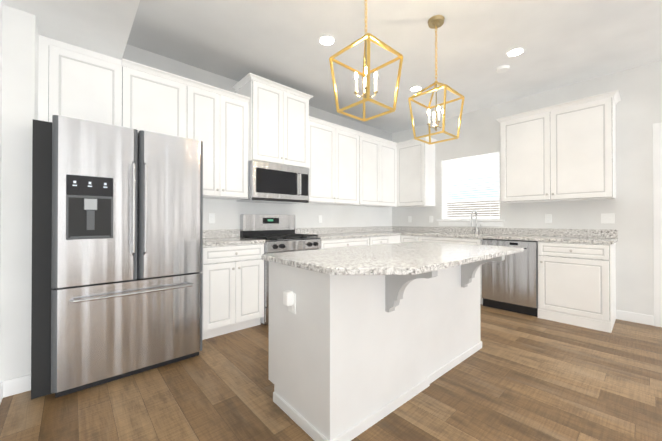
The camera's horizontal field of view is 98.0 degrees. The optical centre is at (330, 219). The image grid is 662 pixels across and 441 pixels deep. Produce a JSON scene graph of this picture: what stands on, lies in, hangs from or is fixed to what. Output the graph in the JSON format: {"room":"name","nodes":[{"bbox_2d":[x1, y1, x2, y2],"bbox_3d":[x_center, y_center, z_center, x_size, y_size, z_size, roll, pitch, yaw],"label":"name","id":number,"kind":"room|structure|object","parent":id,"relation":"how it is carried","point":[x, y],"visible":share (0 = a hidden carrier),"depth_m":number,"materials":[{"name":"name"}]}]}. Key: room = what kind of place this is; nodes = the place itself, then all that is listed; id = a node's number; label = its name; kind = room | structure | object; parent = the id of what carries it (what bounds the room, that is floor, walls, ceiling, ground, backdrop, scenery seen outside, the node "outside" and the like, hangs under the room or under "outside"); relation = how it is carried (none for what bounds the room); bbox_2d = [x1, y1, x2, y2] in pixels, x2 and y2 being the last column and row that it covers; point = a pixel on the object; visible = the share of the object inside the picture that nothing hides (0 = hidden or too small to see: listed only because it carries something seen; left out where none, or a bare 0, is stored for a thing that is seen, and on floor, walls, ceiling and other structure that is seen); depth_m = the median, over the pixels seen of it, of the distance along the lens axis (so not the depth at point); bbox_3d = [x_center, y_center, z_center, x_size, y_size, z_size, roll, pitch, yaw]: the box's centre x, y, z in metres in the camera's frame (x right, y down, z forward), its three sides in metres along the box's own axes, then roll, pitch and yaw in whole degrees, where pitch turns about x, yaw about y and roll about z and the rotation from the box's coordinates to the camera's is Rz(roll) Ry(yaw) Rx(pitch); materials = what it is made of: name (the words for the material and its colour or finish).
{"room":"kitchen","nodes":[
{"label":"kitchen","id":0,"kind":"room"},
{"bbox_2d":[0,0,2,314],"bbox_3d":[-0.105,-0.293,-0.488,0.150,2.820,6.100,0,0,-42],"label":"wall","id":1,"kind":"structure","parent":0,"point":[1,8],"depth_m":1.81,"materials":[{"name":"paint"}]},
{"bbox_2d":[0,5,38,381],"bbox_3d":[-2.296,-0.278,2.047,0.295,2.820,0.600,0,0,-42],"label":"wall","id":2,"kind":"structure","parent":0,"point":[20,51],"depth_m":1.87,"materials":[{"name":"paint"}]},
{"bbox_2d":[0,380,5,403],"bbox_3d":[-0.831,1.070,0.431,0.013,0.105,3.749,0,0,-42],"label":"baseboard","id":3,"kind":"structure","parent":2,"relation":"attached to","point":[3,383],"depth_m":1.81,"materials":[{"name":"white wood"}]},
{"bbox_2d":[122,44,391,229],"bbox_3d":[-0.704,-0.267,3.989,5.260,2.820,0.150,0,0,-42],"label":"wall","id":4,"kind":"structure","parent":0,"point":[228,213],"depth_m":3.85,"materials":[{"name":"paint"}]},
{"bbox_2d":[38,35,185,137],"bbox_3d":[-1.886,-1.029,2.571,1.007,0.668,0.375,0,0,-42],"label":"upper cabinet","id":5,"kind":"object","parent":4,"relation":"attached to","point":[76,82],"visible":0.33,"depth_m":2.37,"materials":[{"name":"grey wood"}]},
{"bbox_2d":[208,213,214,222],"bbox_3d":[-1.363,-0.008,3.286,0.070,0.115,0.007,0,0,-42],"label":"electrical outlet plate","id":6,"kind":"object","parent":4,"relation":"attached to","point":[211,216],"depth_m":3.28,"materials":[{"name":"white plastic"}]},
{"bbox_2d":[236,80,308,168],"bbox_3d":[-0.704,-1.102,3.590,0.800,0.895,0.445,0,0,-42],"label":"upper cabinet","id":7,"kind":"object","parent":4,"relation":"attached to","point":[278,126],"visible":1,"depth_m":3.39,"materials":[{"name":"grey wood"}]},
{"bbox_2d":[237,160,308,203],"bbox_3d":[-0.696,-0.431,3.578,0.788,0.440,0.466,0,0,-42],"label":"microwave","id":8,"kind":"object","parent":7,"relation":"attached to","point":[268,182],"visible":0.98,"depth_m":3.39,"materials":[{"name":"silver metal"}]},
{"bbox_2d":[185,85,396,206],"bbox_3d":[-0.221,-0.766,4.071,3.473,1.080,0.375,0,0,-42],"label":"upper cabinet","id":9,"kind":"object","parent":4,"relation":"attached to","point":[217,124],"depth_m":3.86,"materials":[{"name":"grey wood"}]},
{"bbox_2d":[122,58,620,145],"bbox_3d":[0.639,-1.457,2.989,4.311,0.286,3.140,0,0,-42],"label":"crown molding","id":10,"kind":"structure","parent":4,"relation":"attached to","point":[615,94],"depth_m":3.27,"materials":[{"name":"white wood"}]},
{"bbox_2d":[0,304,661,440],"bbox_3d":[1.540,1.179,1.493,5.260,0.100,6.850,0,0,-42],"label":"floor","id":11,"kind":"structure","parent":0,"point":[519,377],"depth_m":1.81,"materials":[{"name":"brown wood"}]},
{"bbox_2d":[31,115,202,398],"bbox_3d":[-1.683,0.244,2.333,0.998,1.780,0.912,0,0,-42],"label":"fridge","id":12,"kind":"object","parent":11,"relation":"on","point":[117,252],"visible":1,"depth_m":1.97,"materials":[{"name":"grey metal"}]},
{"bbox_2d":[202,243,263,339],"bbox_3d":[-1.137,0.695,3.047,0.642,0.885,0.655,0,0,-42],"label":"base cabinet","id":13,"kind":"object","parent":11,"relation":"on","point":[233,288],"visible":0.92,"depth_m":2.81,"materials":[{"name":"grey wood"}]},
{"bbox_2d":[203,229,264,246],"bbox_3d":[-1.147,0.185,3.057,0.652,0.134,0.633,0,0,-42],"label":"countertop","id":14,"kind":"structure","parent":13,"relation":"on","point":[218,237],"depth_m":3.21,"materials":[{"name":"stone"}]},
{"bbox_2d":[240,214,320,324],"bbox_3d":[-0.597,0.540,3.500,0.756,1.200,0.688,0,0,-42],"label":"range","id":15,"kind":"object","parent":11,"relation":"on","point":[277,233],"visible":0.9,"depth_m":3.46,"materials":[{"name":"silver metal"}]},
{"bbox_2d":[319,237,368,248],"bbox_3d":[0.017,0.701,4.088,0.935,0.885,0.655,0,0,-42],"label":"base cabinet","id":16,"kind":"object","parent":11,"relation":"on","point":[341,243],"visible":0.12,"depth_m":3.84,"materials":[{"name":"grey wood"}]},
{"bbox_2d":[369,236,389,244],"bbox_3d":[0.545,0.704,4.566,0.485,0.885,0.655,0,0,-42],"label":"base cabinet","id":17,"kind":"object","parent":11,"relation":"on","point":[379,240],"visible":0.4,"depth_m":4.33,"materials":[{"name":"grey wood"}]},
{"bbox_2d":[269,256,504,440],"bbox_3d":[0.542,0.696,2.098,1.788,0.872,0.982,0,0,-42],"label":"kitchen island","id":18,"kind":"object","parent":11,"relation":"on","point":[351,357],"visible":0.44,"depth_m":1.63,"materials":[{"name":"white wood"}]},
{"bbox_2d":[283,290,295,313],"bbox_3d":[-0.238,0.468,1.623,0.051,0.127,0.070,0,0,-42],"label":"outlet","id":19,"kind":"object","parent":18,"relation":"attached to","point":[289,298],"visible":1,"depth_m":1.61,"materials":[{"name":"white plastic"}]},
{"bbox_2d":[261,241,523,274],"bbox_3d":[0.554,0.243,2.080,1.856,0.032,0.996,0,0,-42],"label":"island countertop","id":20,"kind":"structure","parent":18,"relation":"on","point":[413,258],"depth_m":1.69,"materials":[{"name":"stone"}]},
{"bbox_2d":[389,235,399,243],"bbox_3d":[0.825,0.706,4.849,0.306,0.885,0.608,0,0,-42],"label":"base cabinet","id":21,"kind":"object","parent":11,"relation":"on","point":[395,239],"depth_m":4.64,"materials":[{"name":"white wood"}]},
{"bbox_2d":[295,226,402,239],"bbox_3d":[0.296,0.192,4.355,1.706,0.134,0.638,0,0,-42],"label":"countertop","id":22,"kind":"structure","parent":21,"relation":"on","point":[324,233],"depth_m":4.53,"materials":[{"name":"stone"}]},
{"bbox_2d":[401,235,418,242],"bbox_3d":[1.466,0.705,4.788,0.655,0.885,0.338,0,0,-42],"label":"base cabinet","id":23,"kind":"object","parent":11,"relation":"on","point":[406,238],"visible":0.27,"depth_m":4.60,"materials":[{"name":"grey wood"}]},
{"bbox_2d":[419,236,482,303],"bbox_3d":[1.888,0.703,4.321,0.655,0.885,0.916,0,0,-42],"label":"base cabinet","id":24,"kind":"object","parent":11,"relation":"on","point":[475,241],"visible":0.19,"depth_m":4.00,"materials":[{"name":"grey wood"}]},
{"bbox_2d":[403,226,617,243],"bbox_3d":[1.995,0.191,4.222,0.633,0.134,3.112,0,0,-42],"label":"countertop","id":25,"kind":"structure","parent":24,"relation":"on","point":[595,236],"depth_m":3.78,"materials":[{"name":"stone"}]},
{"bbox_2d":[471,210,480,233],"bbox_3d":[2.157,0.041,4.285,0.222,0.366,0.101,0,0,-42],"label":"faucet","id":26,"kind":"object","parent":25,"relation":"on","point":[476,227],"visible":1,"depth_m":4.32,"materials":[{"name":"silver metal"}]},
{"bbox_2d":[481,239,537,316],"bbox_3d":[2.410,0.700,3.761,0.631,0.883,0.608,0,0,-42],"label":"dishwasher","id":27,"kind":"object","parent":11,"relation":"on","point":[510,282],"visible":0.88,"depth_m":3.51,"materials":[{"name":"grey metal"}]},
{"bbox_2d":[538,241,615,332],"bbox_3d":[2.811,0.697,3.298,0.655,0.885,0.610,0,0,-42],"label":"base cabinet","id":28,"kind":"object","parent":11,"relation":"on","point":[576,284],"visible":1,"depth_m":3.07,"materials":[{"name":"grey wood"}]},
{"bbox_2d":[127,0,661,132],"bbox_3d":[1.540,-1.741,1.510,5.260,0.100,6.850,0,0,-42],"label":"ceiling","id":29,"kind":"structure","parent":0,"point":[564,43],"depth_m":2.77,"materials":[{"name":"paint"}]},
{"bbox_2d":[1,0,139,59],"bbox_3d":[-0.117,-1.539,0.013,0.795,0.319,6.550,0,0,-42],"label":"soffit ceiling","id":30,"kind":"structure","parent":29,"relation":"attached to","point":[104,27],"depth_m":1.98,"materials":[{"name":"paint"}]},
{"bbox_2d":[318,34,335,45],"bbox_3d":[-0.037,-1.680,2.706,0.169,0.008,0.169,0,0,3],"label":"recessed light","id":31,"kind":"object","parent":29,"relation":"in","point":[326,40],"depth_m":2.70,"materials":[{"name":"white plastic"}]},
{"bbox_2d":[329,0,402,121],"bbox_3d":[0.223,-1.185,1.833,0.333,1.005,0.333,0,0,-42],"label":"pendant lantern","id":32,"kind":"object","parent":29,"relation":"hanging from","point":[367,38],"visible":1,"depth_m":1.82,"materials":[{"name":"gold metal"}]},
{"bbox_2d":[409,86,422,91],"bbox_3d":[1.090,-1.674,3.696,0.169,0.008,0.169,0,0,3],"label":"recessed light","id":33,"kind":"object","parent":29,"relation":"in","point":[414,88],"depth_m":3.68,"materials":[{"name":"white plastic"}]},
{"bbox_2d":[408,15,464,144],"bbox_3d":[0.891,-1.182,2.436,0.333,1.005,0.333,0,0,-42],"label":"pendant lantern","id":34,"kind":"object","parent":29,"relation":"hanging from","point":[435,21],"visible":1,"depth_m":2.43,"materials":[{"name":"gold metal"}]},
{"bbox_2d":[496,65,509,72],"bbox_3d":[1.907,-1.666,3.194,0.132,0.030,0.132,0,0,-42],"label":"smoke detector","id":35,"kind":"object","parent":29,"relation":"attached to","point":[502,68],"visible":1,"depth_m":3.17,"materials":[{"name":"white plastic"}]},
{"bbox_2d":[506,47,525,56],"bbox_3d":[1.856,-1.679,2.892,0.169,0.008,0.169,0,0,3],"label":"recessed light","id":36,"kind":"object","parent":29,"relation":"in","point":[516,51],"depth_m":2.88,"materials":[{"name":"white plastic"}]},
{"bbox_2d":[392,60,661,315],"bbox_3d":[3.437,-0.271,3.213,0.150,2.820,6.850,0,0,-42],"label":"wall","id":37,"kind":"structure","parent":0,"point":[638,113],"depth_m":3.29,"materials":[{"name":"paint"}]},
{"bbox_2d":[396,140,434,206],"bbox_3d":[1.459,-0.761,5.014,0.375,1.080,0.566,0,0,-42],"label":"wall cabinet","id":38,"kind":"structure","parent":37,"relation":"attached to","point":[415,174],"depth_m":4.86,"materials":[{"name":"grey wood"}]},
{"bbox_2d":[437,150,504,226],"bbox_3d":[2.198,-0.446,4.554,0.195,1.115,1.020,0,0,-42],"label":"window","id":39,"kind":"structure","parent":37,"relation":"in","point":[491,222],"depth_m":4.56,"materials":[{"name":"paint"}]},
{"bbox_2d":[443,152,499,218],"bbox_3d":[2.200,-0.491,4.556,0.050,0.988,0.876,0,0,-42],"label":"window blinds","id":40,"kind":"object","parent":39,"relation":"attached to","point":[465,162],"visible":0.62,"depth_m":4.53,"materials":[{"name":"white plastic"}]},
{"bbox_2d":[545,214,551,222],"bbox_3d":[2.840,-0.006,3.757,0.007,0.115,0.070,0,0,-42],"label":"electrical outlet plate","id":41,"kind":"object","parent":37,"relation":"attached to","point":[548,217],"depth_m":3.75,"materials":[{"name":"white plastic"}]},
{"bbox_2d":[500,97,615,202],"bbox_3d":[2.759,-0.769,3.574,0.375,1.080,1.090,0,0,-42],"label":"upper cabinet","id":42,"kind":"object","parent":37,"relation":"attached to","point":[566,154],"depth_m":3.39,"materials":[{"name":"grey wood"}]},
{"bbox_2d":[601,213,614,222],"bbox_3d":[3.214,-0.008,3.340,0.008,0.115,0.116,0,0,-42],"label":"electrical outlet plate","id":43,"kind":"object","parent":37,"relation":"attached to","point":[608,218],"depth_m":3.33,"materials":[{"name":"white plastic"}]},
{"bbox_2d":[616,310,653,325],"bbox_3d":[3.351,1.086,3.178,0.013,0.105,0.285,0,0,-42],"label":"baseboard","id":44,"kind":"structure","parent":37,"relation":"attached to","point":[621,315],"depth_m":3.17,"materials":[{"name":"white wood"}]},
{"bbox_2d":[653,122,661,326],"bbox_3d":[3.829,0.057,2.764,0.168,2.158,0.976,0,0,-42],"label":"door frame","id":45,"kind":"structure","parent":37,"relation":"attached to","point":[657,192],"depth_m":3.05,"materials":[{"name":"white wood"}]}
]}

